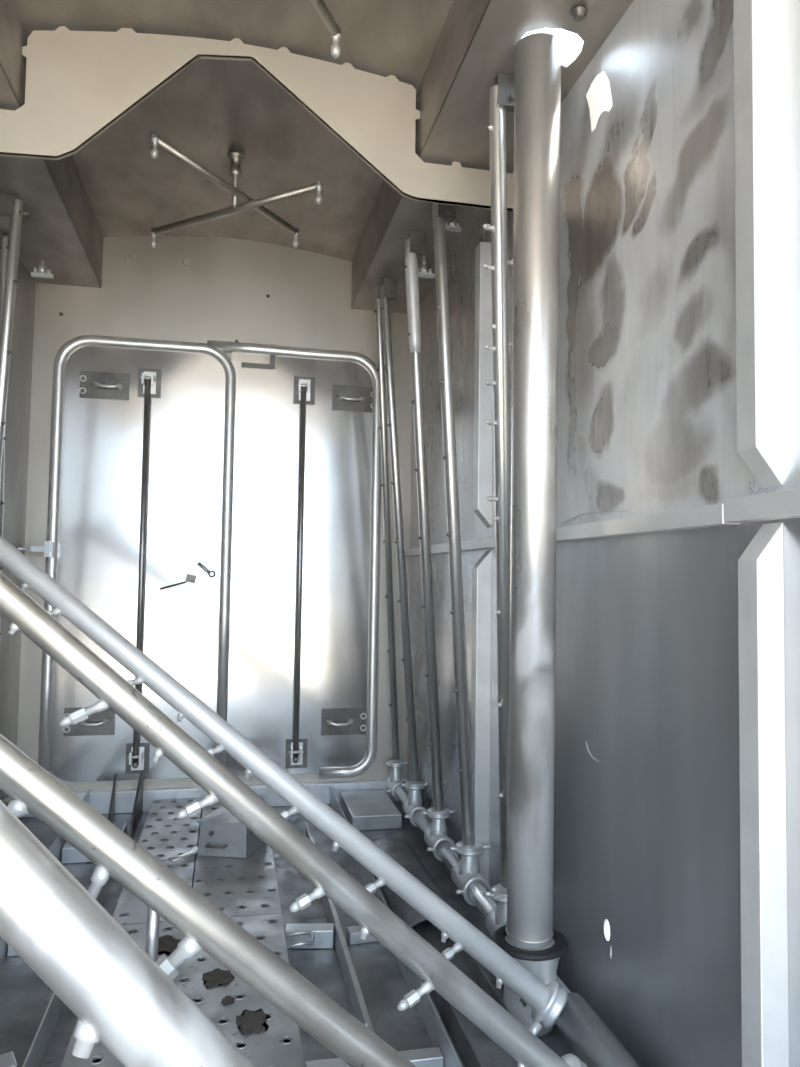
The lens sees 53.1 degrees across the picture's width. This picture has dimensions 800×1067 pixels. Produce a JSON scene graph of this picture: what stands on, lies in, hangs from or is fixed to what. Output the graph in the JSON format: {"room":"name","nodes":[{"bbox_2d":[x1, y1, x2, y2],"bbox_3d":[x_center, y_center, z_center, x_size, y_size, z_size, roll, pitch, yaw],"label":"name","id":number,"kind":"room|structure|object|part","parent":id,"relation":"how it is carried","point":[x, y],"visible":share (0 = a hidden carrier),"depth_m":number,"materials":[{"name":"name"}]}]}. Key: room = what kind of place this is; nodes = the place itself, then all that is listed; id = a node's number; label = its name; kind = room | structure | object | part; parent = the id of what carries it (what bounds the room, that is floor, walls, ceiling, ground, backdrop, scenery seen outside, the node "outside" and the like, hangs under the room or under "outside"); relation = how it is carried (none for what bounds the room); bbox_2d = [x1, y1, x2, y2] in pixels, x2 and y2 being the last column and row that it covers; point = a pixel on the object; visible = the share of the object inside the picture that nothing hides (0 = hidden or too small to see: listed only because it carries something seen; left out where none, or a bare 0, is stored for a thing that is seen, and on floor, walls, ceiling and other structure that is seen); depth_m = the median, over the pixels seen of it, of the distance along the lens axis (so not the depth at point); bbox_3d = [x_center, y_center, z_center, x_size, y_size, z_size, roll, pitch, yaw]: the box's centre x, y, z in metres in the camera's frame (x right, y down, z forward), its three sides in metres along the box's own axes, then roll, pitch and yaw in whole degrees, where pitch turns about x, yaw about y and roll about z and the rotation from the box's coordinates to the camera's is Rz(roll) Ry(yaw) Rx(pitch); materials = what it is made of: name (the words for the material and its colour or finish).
{"room":"industrial washing chamber","nodes":[
{"label":"industrial washing chamber","id":0,"kind":"room"},
{"bbox_2d":[0,230,35,800],"bbox_3d":[-1.116,-0.048,1.378,0.020,2.150,3.750,2,-3,-12],"label":"wall","id":1,"kind":"structure","parent":0,"point":[17,418],"depth_m":3.02,"materials":[{"name":"grey metal"}]},
{"bbox_2d":[2,797,12,805],"bbox_3d":[-1.175,0.949,1.802,0.080,0.070,2.500,2,-3,-12],"label":"pipe","id":2,"kind":"object","parent":1,"relation":"attached to","point":[6,800],"visible":0.19,"depth_m":2.90,"materials":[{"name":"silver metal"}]},
{"bbox_2d":[0,231,8,634],"bbox_3d":[-1.371,-0.033,2.696,0.102,2.015,0.030,2,-3,-12],"label":"pipe","id":3,"kind":"object","parent":2,"relation":"attached to","point":[4,242],"visible":0.56,"depth_m":2.73,"materials":[{"name":"silver metal"}]},
{"bbox_2d":[0,193,29,473],"bbox_3d":[-1.228,-0.046,2.421,0.130,2.016,0.033,2,-3,-12],"label":"pipe","id":4,"kind":"object","parent":2,"relation":"attached to","point":[11,205],"visible":1,"depth_m":2.45,"materials":[{"name":"silver metal"}]},
{"bbox_2d":[31,260,53,278],"bbox_3d":[-1.337,-0.991,2.991,0.077,0.062,0.026,2,-3,-12],"label":"clip","id":5,"kind":"object","parent":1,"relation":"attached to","point":[41,273],"visible":1,"depth_m":2.98,"materials":[{"name":"silver metal"}]},
{"bbox_2d":[0,0,102,287],"bbox_3d":[-0.970,-1.219,1.443,0.272,0.240,3.700,2,-3,-12],"label":"overhead duct","id":6,"kind":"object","parent":1,"relation":"attached to","point":[62,230],"depth_m":2.62,"materials":[{"name":"grey metal"}]},
{"bbox_2d":[17,236,411,791],"bbox_3d":[-0.719,-0.121,3.344,1.560,2.520,0.020,2,-3,-12],"label":"wall","id":7,"kind":"structure","parent":0,"point":[221,295],"depth_m":3.36,"materials":[{"name":"grey metal"}]},
{"bbox_2d":[18,541,53,556],"bbox_3d":[-1.442,0.060,3.115,0.170,0.060,0.110,2,-3,-12],"label":"wall bracket","id":8,"kind":"object","parent":7,"relation":"attached to","point":[48,548],"visible":0.64,"depth_m":3.08,"materials":[{"name":"silver metal"}]},
{"bbox_2d":[123,254,132,261],"bbox_3d":[-1.122,-1.136,3.299,0.036,0.036,0.007,2,-3,-12],"label":"plug","id":9,"kind":"object","parent":7,"relation":"attached to","point":[125,255],"visible":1,"depth_m":3.30,"materials":[{"name":"grey metal"}]},
{"bbox_2d":[38,335,235,781],"bbox_3d":[-1.044,0.092,3.219,0.716,1.782,0.063,2,-3,-12],"label":"door","id":10,"kind":"structure","parent":7,"relation":"in","point":[141,468],"depth_m":3.24,"materials":[{"name":"metal"}]},
{"bbox_3d":[-1.227,0.743,3.163,0.190,0.110,0.005,1,-3,-12],"label":"hinge plate","id":11,"kind":"part","parent":10,"relation":"part of","materials":[{"name":"grey metal"}]},
{"bbox_3d":[-1.194,-0.599,3.238,0.190,0.110,0.005,1,-3,-12],"label":"hinge plate","id":12,"kind":"part","parent":10,"relation":"part of","materials":[{"name":"grey metal"}]},
{"bbox_3d":[-1.036,0.146,3.208,0.025,1.567,0.026,1,-3,-12],"label":"locking rod","id":13,"kind":"part","parent":10,"relation":"part of","materials":[{"name":"silver metal"}]},
{"bbox_3d":[-0.901,0.196,3.249,0.142,0.067,0.030,1,-3,-12],"label":"handle","id":14,"kind":"part","parent":10,"relation":"part of","materials":[{"name":"grey metal"}]},
{"bbox_3d":[-0.792,0.148,3.273,0.078,0.066,0.034,1,-3,-12],"label":"latch lever","id":15,"kind":"part","parent":10,"relation":"part of","materials":[{"name":"metal"}]},
{"bbox_2d":[183,258,190,265],"bbox_3d":[-0.891,-1.136,3.348,0.036,0.036,0.007,2,-3,-12],"label":"plug","id":16,"kind":"object","parent":7,"relation":"attached to","point":[184,259],"visible":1,"depth_m":3.35,"materials":[{"name":"grey metal"}]},
{"bbox_2d":[19,779,407,817],"bbox_3d":[-0.731,1.073,3.252,1.556,0.084,0.034,2,-3,-12],"label":"door sill","id":17,"kind":"structure","parent":7,"relation":"attached to","point":[124,799],"depth_m":3.21,"materials":[{"name":"grey metal"}]},
{"bbox_2d":[207,339,380,778],"bbox_3d":[-0.448,0.105,3.344,0.745,1.828,0.063,2,-3,-12],"label":"door","id":18,"kind":"structure","parent":7,"relation":"in","point":[304,629],"depth_m":3.37,"materials":[{"name":"silver metal"}]},
{"bbox_3d":[-0.418,0.157,3.338,0.025,1.577,0.026,1,-3,-12],"label":"locking rod","id":19,"kind":"part","parent":18,"relation":"part of","materials":[{"name":"silver metal"}]},
{"bbox_3d":[-0.237,0.792,3.370,0.190,0.110,0.005,1,-3,-12],"label":"hinge plate","id":20,"kind":"part","parent":18,"relation":"part of","materials":[{"name":"grey metal"}]},
{"bbox_3d":[-0.197,-0.581,3.448,0.190,0.110,0.005,1,-3,-12],"label":"hinge plate","id":21,"kind":"part","parent":18,"relation":"part of","materials":[{"name":"grey metal"}]},
{"bbox_2d":[13,0,452,261],"bbox_3d":[-0.333,-1.322,1.588,1.038,0.063,3.710,2,-3,-12],"label":"ceiling","id":22,"kind":"structure","parent":0,"point":[213,108],"depth_m":2.52,"materials":[{"name":"grey metal"}]},
{"bbox_2d":[150,133,322,247],"bbox_3d":[-0.576,-1.176,2.750,0.535,0.217,0.646,2,-3,-17],"label":"spray rotor","id":23,"kind":"object","parent":22,"relation":"hanging from","point":[236,157],"visible":1,"depth_m":2.70,"materials":[{"name":"silver metal"}]},
{"bbox_3d":[-0.559,-1.153,2.692,0.025,0.025,0.716,-1,-3,28],"label":"spray arm","id":24,"kind":"part","parent":23,"relation":"part of"},
{"bbox_3d":[-0.588,-1.124,2.784,0.748,0.025,0.025,-1,-4,30],"label":"spray arm","id":25,"kind":"part","parent":23,"relation":"part of"},
{"bbox_2d":[0,26,513,211],"bbox_3d":[-0.434,-1.117,2.120,1.545,0.396,0.012,2,-3,-12],"label":"roof beam","id":26,"kind":"structure","parent":22,"relation":"attached to","point":[79,84],"depth_m":2.10,"materials":[{"name":"beige metal"}]},
{"bbox_2d":[310,0,340,57],"bbox_3d":[-0.254,-1.228,1.564,0.615,0.227,0.350,4,-4,-43],"label":"spray rotor","id":27,"kind":"object","parent":22,"relation":"attached to","point":[320,6],"visible":1,"depth_m":1.84,"materials":[{"name":"silver metal"}]},
{"bbox_3d":[-0.254,-1.197,1.562,0.025,0.025,0.675,0,-3,18],"label":"spray arm","id":28,"kind":"part","parent":27,"relation":"part of"},
{"bbox_2d":[0,801,582,1066],"bbox_3d":[-0.354,1.035,1.459,1.560,0.020,3.700,2,-3,-12],"label":"floor","id":29,"kind":"structure","parent":0,"point":[25,998],"depth_m":1.92,"materials":[{"name":"grey metal"}]},
{"bbox_2d":[0,1052,16,1066],"bbox_3d":[-0.784,0.997,1.452,0.155,0.040,0.050,3,-4,-35],"label":"bar","id":30,"kind":"object","parent":29,"relation":"on","point":[7,1059],"visible":1,"depth_m":1.49,"materials":[{"name":"metal"}]},
{"bbox_2d":[7,945,18,955],"bbox_3d":[-0.900,1.025,2.009,0.147,0.040,0.050,2,-3,-12],"label":"bar","id":31,"kind":"object","parent":29,"relation":"on","point":[10,952],"visible":0.13,"depth_m":1.97,"materials":[{"name":"metal"}]},
{"bbox_2d":[0,789,89,963],"bbox_3d":[-0.993,0.992,1.976,0.040,0.099,2.370,2,-3,-12],"label":"bar","id":32,"kind":"object","parent":29,"relation":"on","point":[56,847],"visible":0.2,"depth_m":2.54,"materials":[{"name":"metal"}]},
{"bbox_2d":[22,821,126,1066],"bbox_3d":[-0.769,1.001,1.834,0.030,0.074,2.000,2,-3,-12],"label":"bar","id":33,"kind":"object","parent":29,"relation":"on","point":[35,1055],"visible":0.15,"depth_m":1.59,"materials":[{"name":"metal"}]},
{"bbox_2d":[62,842,90,863],"bbox_3d":[-1.034,1.052,2.645,0.147,0.050,0.060,2,-3,-12],"label":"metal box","id":34,"kind":"object","parent":29,"relation":"on","point":[70,854],"visible":0.47,"depth_m":2.61,"materials":[{"name":"metal"}]},
{"bbox_2d":[61,1018,124,1066],"bbox_3d":[-0.576,0.999,1.533,0.113,0.051,0.181,2,-3,-12],"label":"plate","id":35,"kind":"object","parent":29,"relation":"on","point":[99,1051],"depth_m":1.48,"materials":[{"name":"grey metal"}]},
{"bbox_2d":[108,775,115,821],"bbox_3d":[-1.109,1.025,3.075,0.006,0.149,0.170,2,-3,-12],"label":"gusset plate","id":36,"kind":"object","parent":29,"relation":"on","point":[112,802],"visible":0.86,"depth_m":3.10,"materials":[{"name":"grey metal"}]},
{"bbox_2d":[0,800,254,1066],"bbox_3d":[-0.321,0.431,0.818,1.033,1.045,0.142,1,-3,-3],"label":"pipe","id":37,"kind":"object","parent":29,"relation":"on","point":[121,998],"visible":1,"depth_m":0.79,"materials":[{"name":"silver metal"}]},
{"bbox_2d":[113,887,147,924],"bbox_3d":[-0.722,1.031,2.168,0.090,0.051,0.254,2,-3,-12],"label":"plate","id":38,"kind":"object","parent":29,"relation":"on","point":[131,906],"depth_m":2.13,"materials":[{"name":"grey metal"}]},
{"bbox_2d":[130,773,143,838],"bbox_3d":[-0.987,1.013,3.005,0.008,0.169,0.340,2,-3,-12],"label":"gusset plate","id":39,"kind":"object","parent":29,"relation":"on","point":[138,804],"visible":0.9,"depth_m":3.00,"materials":[{"name":"grey metal"}]},
{"bbox_2d":[138,798,202,865],"bbox_3d":[-0.794,1.058,2.827,0.222,0.066,0.762,2,-3,-12],"label":"plate","id":40,"kind":"object","parent":29,"relation":"on","point":[160,825],"depth_m":2.79,"materials":[{"name":"grey metal"}]},
{"bbox_3d":[-0.677,1.015,2.532,0.044,0.009,0.135,-1,-3,26],"label":"bent metal strip","id":41,"kind":"part","parent":40,"relation":"part of","materials":[{"name":"grey metal"}]},
{"bbox_2d":[160,859,194,886],"bbox_3d":[-0.672,1.044,2.399,0.108,0.051,0.230,2,-3,-12],"label":"plate","id":42,"kind":"object","parent":29,"relation":"on","point":[184,868],"depth_m":2.45,"materials":[{"name":"grey metal"}]},
{"bbox_2d":[0,734,416,1066],"bbox_3d":[-0.298,0.417,0.944,1.253,1.065,0.079,1,-3,-10],"label":"pipe","id":43,"kind":"object","parent":29,"relation":"on","point":[32,789],"visible":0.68,"depth_m":0.94,"materials":[{"name":"silver metal"}]},
{"bbox_2d":[193,795,281,916],"bbox_3d":[-0.553,1.061,2.674,0.239,0.051,1.160,2,-3,-12],"label":"plate","id":44,"kind":"object","parent":29,"relation":"on","point":[209,870],"visible":0.4,"depth_m":2.34,"materials":[{"name":"grey metal"}]},
{"bbox_2d":[197,806,264,857],"bbox_3d":[-0.548,0.978,2.618,0.165,0.110,0.216,0,-3,15],"label":"metal box","id":45,"kind":"object","parent":44,"relation":"on","point":[221,834],"visible":0.79,"depth_m":2.55,"materials":[{"name":"grey metal"}]},
{"bbox_3d":[-0.582,0.969,2.530,0.068,0.047,0.022,0,-3,7],"label":"handle","id":46,"kind":"part","parent":45,"relation":"part of","materials":[{"name":"grey metal"}]},
{"bbox_3d":[-0.545,0.927,2.630,0.165,0.006,0.196,0,-3,15],"label":"lid","id":47,"kind":"part","parent":45,"relation":"part of","materials":[{"name":"grey metal"}]},
{"bbox_2d":[173,949,303,1066],"bbox_3d":[-0.353,1.011,1.683,0.256,0.051,0.502,2,-3,-12],"label":"plate","id":48,"kind":"object","parent":29,"relation":"on","point":[268,1047],"depth_m":1.64,"materials":[{"name":"grey metal"}]},
{"bbox_2d":[202,968,235,986],"bbox_3d":[-0.404,0.988,1.784,0.074,0.004,0.086,2,-3,-12],"label":"clump","id":49,"kind":"object","parent":48,"relation":"on","point":[218,976],"visible":1,"depth_m":1.78,"materials":[{"name":"grey"}]},
{"bbox_2d":[221,995,234,1004],"bbox_3d":[-0.363,0.984,1.689,0.029,0.002,0.039,2,-3,-12],"label":"clump","id":50,"kind":"object","parent":48,"relation":"on","point":[227,1000],"visible":1,"depth_m":1.69,"materials":[{"name":"grey"}]},
{"bbox_2d":[236,1008,268,1034],"bbox_3d":[-0.297,0.980,1.610,0.065,0.004,0.093,2,-3,-12],"label":"clump","id":51,"kind":"object","parent":48,"relation":"on","point":[248,1022],"visible":1,"depth_m":1.60,"materials":[{"name":"grey"}]},
{"bbox_2d":[230,914,288,963],"bbox_3d":[-0.351,1.026,1.974,0.133,0.051,0.279,2,-3,-12],"label":"plate","id":52,"kind":"object","parent":29,"relation":"on","point":[269,927],"depth_m":2.03,"materials":[{"name":"grey metal"}]},
{"bbox_2d":[145,907,159,961],"bbox_3d":[-0.543,0.892,1.755,0.031,0.190,0.027,2,-3,-12],"label":"tube","id":53,"kind":"object","parent":52,"relation":"on","point":[153,919],"visible":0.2,"depth_m":1.75,"materials":[{"name":"silver metal"}]},
{"bbox_2d":[158,935,180,954],"bbox_3d":[-0.563,0.993,1.934,0.073,0.004,0.111,2,-3,-12],"label":"clump","id":54,"kind":"object","parent":52,"relation":"on","point":[167,944],"visible":0.7,"depth_m":1.93,"materials":[{"name":"grey"}]},
{"bbox_2d":[287,930,314,948],"bbox_3d":[-0.244,1.002,1.977,0.068,0.014,0.070,2,-3,-12],"label":"loop","id":55,"kind":"object","parent":52,"relation":"attached to","point":[308,932],"visible":1,"depth_m":1.97,"materials":[{"name":"metal"}]},
{"bbox_2d":[0,571,586,1066],"bbox_3d":[-0.380,0.355,1.334,1.428,1.229,0.088,1,-3,-5],"label":"pipe","id":56,"kind":"object","parent":29,"relation":"on","point":[112,690],"visible":1,"depth_m":1.33,"materials":[{"name":"silver metal"}]},
{"bbox_2d":[285,923,333,948],"bbox_3d":[-0.233,1.035,2.058,0.125,0.045,0.045,1,-3,-3],"label":"bar","id":57,"kind":"object","parent":29,"relation":"on","point":[323,933],"visible":0.8,"depth_m":2.04,"materials":[{"name":"metal"}]},
{"bbox_2d":[305,822,373,1031],"bbox_3d":[-0.192,1.039,2.245,0.030,0.059,1.330,2,-3,-12],"label":"bar","id":58,"kind":"object","parent":29,"relation":"on","point":[356,998],"visible":0.6,"depth_m":1.90,"materials":[{"name":"metal"}]},
{"bbox_2d":[347,925,377,944],"bbox_3d":[-0.086,1.047,2.093,0.102,0.030,0.040,2,-3,-17],"label":"bar","id":59,"kind":"object","parent":29,"relation":"on","point":[353,932],"visible":0.48,"depth_m":2.07,"materials":[{"name":"metal"}]},
{"bbox_2d":[340,790,401,830],"bbox_3d":[-0.121,1.092,3.168,0.190,0.054,0.350,2,-3,-12],"label":"step block","id":60,"kind":"object","parent":29,"relation":"on","point":[374,809],"visible":0.91,"depth_m":3.07,"materials":[{"name":"metal"}]},
{"bbox_2d":[305,1047,442,1066],"bbox_3d":[-0.049,1.017,1.524,0.263,0.030,0.035,2,-3,-12],"label":"bar","id":61,"kind":"object","parent":29,"relation":"on","point":[426,1057],"visible":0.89,"depth_m":1.53,"materials":[{"name":"metal"}]},
{"bbox_2d":[330,786,462,1066],"bbox_3d":[-0.047,1.034,2.250,0.035,0.074,2.220,2,-3,-12],"label":"bar","id":62,"kind":"object","parent":29,"relation":"on","point":[435,1029],"visible":0.54,"depth_m":1.69,"materials":[{"name":"metal"}]},
{"bbox_2d":[373,838,450,926],"bbox_3d":[0.029,1.056,2.434,0.170,0.051,0.650,2,-3,-12],"label":"cover","id":63,"kind":"object","parent":29,"relation":"on","point":[401,851],"visible":0.51,"depth_m":2.43,"materials":[{"name":"grey metal"}]},
{"bbox_2d":[409,924,517,1066],"bbox_3d":[0.190,1.007,1.550,0.119,0.060,1.050,2,-3,-12],"label":"channel","id":64,"kind":"object","parent":29,"relation":"on","point":[474,1047],"visible":0.42,"depth_m":1.66,"materials":[{"name":"grey metal"}]},
{"bbox_2d":[384,760,640,1066],"bbox_3d":[0.223,0.975,2.050,0.190,0.180,2.770,2,-3,-12],"label":"pipe","id":65,"kind":"object","parent":29,"relation":"on","point":[595,1044],"visible":0.86,"depth_m":1.72,"materials":[{"name":"metal"}]},
{"bbox_2d":[0,535,567,1035],"bbox_3d":[-0.441,0.405,1.745,1.584,1.155,0.098,0,-3,9],"label":"pipe","id":66,"kind":"object","parent":65,"relation":"attached to","point":[548,1001],"visible":0.85,"depth_m":1.69,"materials":[{"name":"silver metal"}]},
{"bbox_2d":[374,279,398,759],"bbox_3d":[-0.035,-0.025,3.238,0.073,1.922,0.350,0,-3,19],"label":"pipe","id":67,"kind":"object","parent":65,"relation":"attached to","point":[379,329],"visible":0.89,"depth_m":3.23,"materials":[{"name":"silver metal"}]},
{"bbox_2d":[380,278,418,780],"bbox_3d":[-0.002,-0.025,3.030,0.181,1.897,0.050,2,-3,-12],"label":"pipe","id":68,"kind":"object","parent":65,"relation":"attached to","point":[389,289],"visible":1,"depth_m":3.03,"materials":[{"name":"silver metal"}]},
{"bbox_2d":[404,230,443,810],"bbox_3d":[0.084,-0.042,2.670,0.173,1.945,0.059,2,-3,-23],"label":"pipe","id":69,"kind":"object","parent":65,"relation":"attached to","point":[415,245],"visible":0.99,"depth_m":2.67,"materials":[{"name":"silver metal"}]},
{"bbox_2d":[432,203,474,845],"bbox_3d":[0.160,-0.054,2.382,0.152,1.950,0.054,0,-3,9],"label":"pipe","id":70,"kind":"object","parent":65,"relation":"attached to","point":[441,213],"visible":0.91,"depth_m":2.36,"materials":[{"name":"silver metal"}]},
{"bbox_2d":[482,72,514,887],"bbox_3d":[0.246,-0.091,1.923,0.095,1.922,0.282,0,-3,9],"label":"pipe","id":71,"kind":"object","parent":65,"relation":"attached to","point":[501,94],"visible":0.84,"depth_m":1.89,"materials":[{"name":"silver metal"}]},
{"bbox_2d":[492,925,567,1036],"bbox_3d":[0.278,0.958,1.714,0.162,0.179,0.162,1,-3,-12],"label":"socket","id":72,"kind":"object","parent":65,"relation":"attached to","point":[542,963],"depth_m":1.66,"materials":[{"name":"metal"}]},
{"bbox_2d":[506,33,560,948],"bbox_3d":[0.289,-0.091,1.728,0.103,1.925,0.203,1,-3,5],"label":"riser pipe","id":73,"kind":"object","parent":65,"relation":"on","point":[534,423],"visible":1,"depth_m":1.68,"materials":[{"name":"silver metal"}]},
{"bbox_2d":[407,0,799,1066],"bbox_3d":[0.423,-0.007,1.701,0.006,2.150,3.750,2,-3,-12],"label":"wall","id":74,"kind":"structure","parent":0,"point":[646,844],"depth_m":1.49,"materials":[{"name":"grey metal"}]},
{"bbox_2d":[418,254,434,278],"bbox_3d":[0.087,-0.965,2.881,0.077,0.083,0.026,2,-3,-12],"label":"clip","id":75,"kind":"object","parent":74,"relation":"attached to","point":[423,273],"visible":0.75,"depth_m":2.88,"materials":[{"name":"silver metal"}]},
{"bbox_2d":[445,220,461,231],"bbox_3d":[0.169,-1.003,2.594,0.063,0.036,0.023,2,-3,-12],"label":"clip","id":76,"kind":"object","parent":74,"relation":"attached to","point":[451,227],"visible":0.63,"depth_m":2.59,"materials":[{"name":"silver metal"}]},
{"bbox_2d":[471,550,491,881],"bbox_3d":[0.238,0.566,2.390,0.046,1.034,0.068,2,-3,-12],"label":"wall post","id":77,"kind":"object","parent":74,"relation":"attached to","point":[482,570],"visible":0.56,"depth_m":2.36,"materials":[{"name":"metal"}]},
{"bbox_2d":[473,242,492,527],"bbox_3d":[0.253,-0.451,2.444,0.046,0.869,0.068,2,-3,-12],"label":"wall post","id":78,"kind":"object","parent":74,"relation":"attached to","point":[483,362],"visible":0.92,"depth_m":2.41,"materials":[{"name":"metal"}]},
{"bbox_2d":[351,0,632,313],"bbox_3d":[0.310,-1.185,1.712,0.284,0.240,3.700,2,-3,-12],"label":"overhead duct","id":79,"kind":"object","parent":74,"relation":"attached to","point":[477,41],"depth_m":2.02,"materials":[{"name":"grey metal"}]},
{"bbox_2d":[571,5,587,21],"bbox_3d":[0.365,-1.060,1.630,0.034,0.022,0.034,2,-3,-12],"label":"bolt","id":80,"kind":"object","parent":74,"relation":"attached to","point":[579,12],"visible":1,"depth_m":1.62,"materials":[{"name":"silver metal"}]},
{"bbox_2d":[563,511,618,524],"bbox_3d":[0.414,-0.035,1.727,0.001,0.018,0.320,2,-3,-12],"label":"writing","id":81,"kind":"object","parent":74,"relation":"attached to","point":[609,511],"visible":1,"depth_m":1.77,"materials":[{"name":"grey paint"}]},
{"bbox_2d":[585,742,598,762],"bbox_3d":[0.408,0.463,1.696,0.003,0.030,0.064,2,-3,-12],"label":"weld spatter","id":82,"kind":"object","parent":74,"relation":"attached to","point":[585,742],"visible":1,"depth_m":1.70,"materials":[{"name":"silver metal"}]},
{"bbox_2d":[405,488,799,556],"bbox_3d":[0.350,0.005,1.963,0.031,0.038,3.092,2,-3,-12],"label":"wall rail","id":83,"kind":"object","parent":74,"relation":"attached to","point":[783,504],"visible":0.81,"depth_m":1.33,"materials":[{"name":"metal"}]},
{"bbox_2d":[734,0,782,488],"bbox_3d":[0.522,-0.575,1.185,0.043,1.019,0.063,2,-3,-12],"label":"wall post","id":84,"kind":"object","parent":74,"relation":"attached to","point":[756,104],"visible":1,"depth_m":1.15,"materials":[{"name":"metal"}]},
{"bbox_2d":[749,482,775,493],"bbox_3d":[0.531,-0.066,1.174,0.001,0.026,0.061,2,-3,-12],"label":"writing","id":85,"kind":"object","parent":74,"relation":"attached to","point":[750,482],"visible":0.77,"depth_m":1.19,"materials":[{"name":"grey paint"}]},
{"bbox_2d":[738,522,788,1066],"bbox_3d":[0.506,0.501,1.127,0.043,1.035,0.063,2,-3,-12],"label":"wall post","id":86,"kind":"object","parent":74,"relation":"attached to","point":[762,749],"visible":1,"depth_m":1.11,"materials":[{"name":"metal"}]},
{"label":"outside","id":87,"kind":"structure","parent":0,"visible":0},
{"bbox_2d":[607,921,609,938],"bbox_3d":[-0.020,1.358,-0.073,60.000,0.020,80.000,2,-3,-12],"label":"ground","id":88,"kind":"structure","parent":87,"point":[608,926],"depth_m":3.08,"materials":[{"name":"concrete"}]}
]}

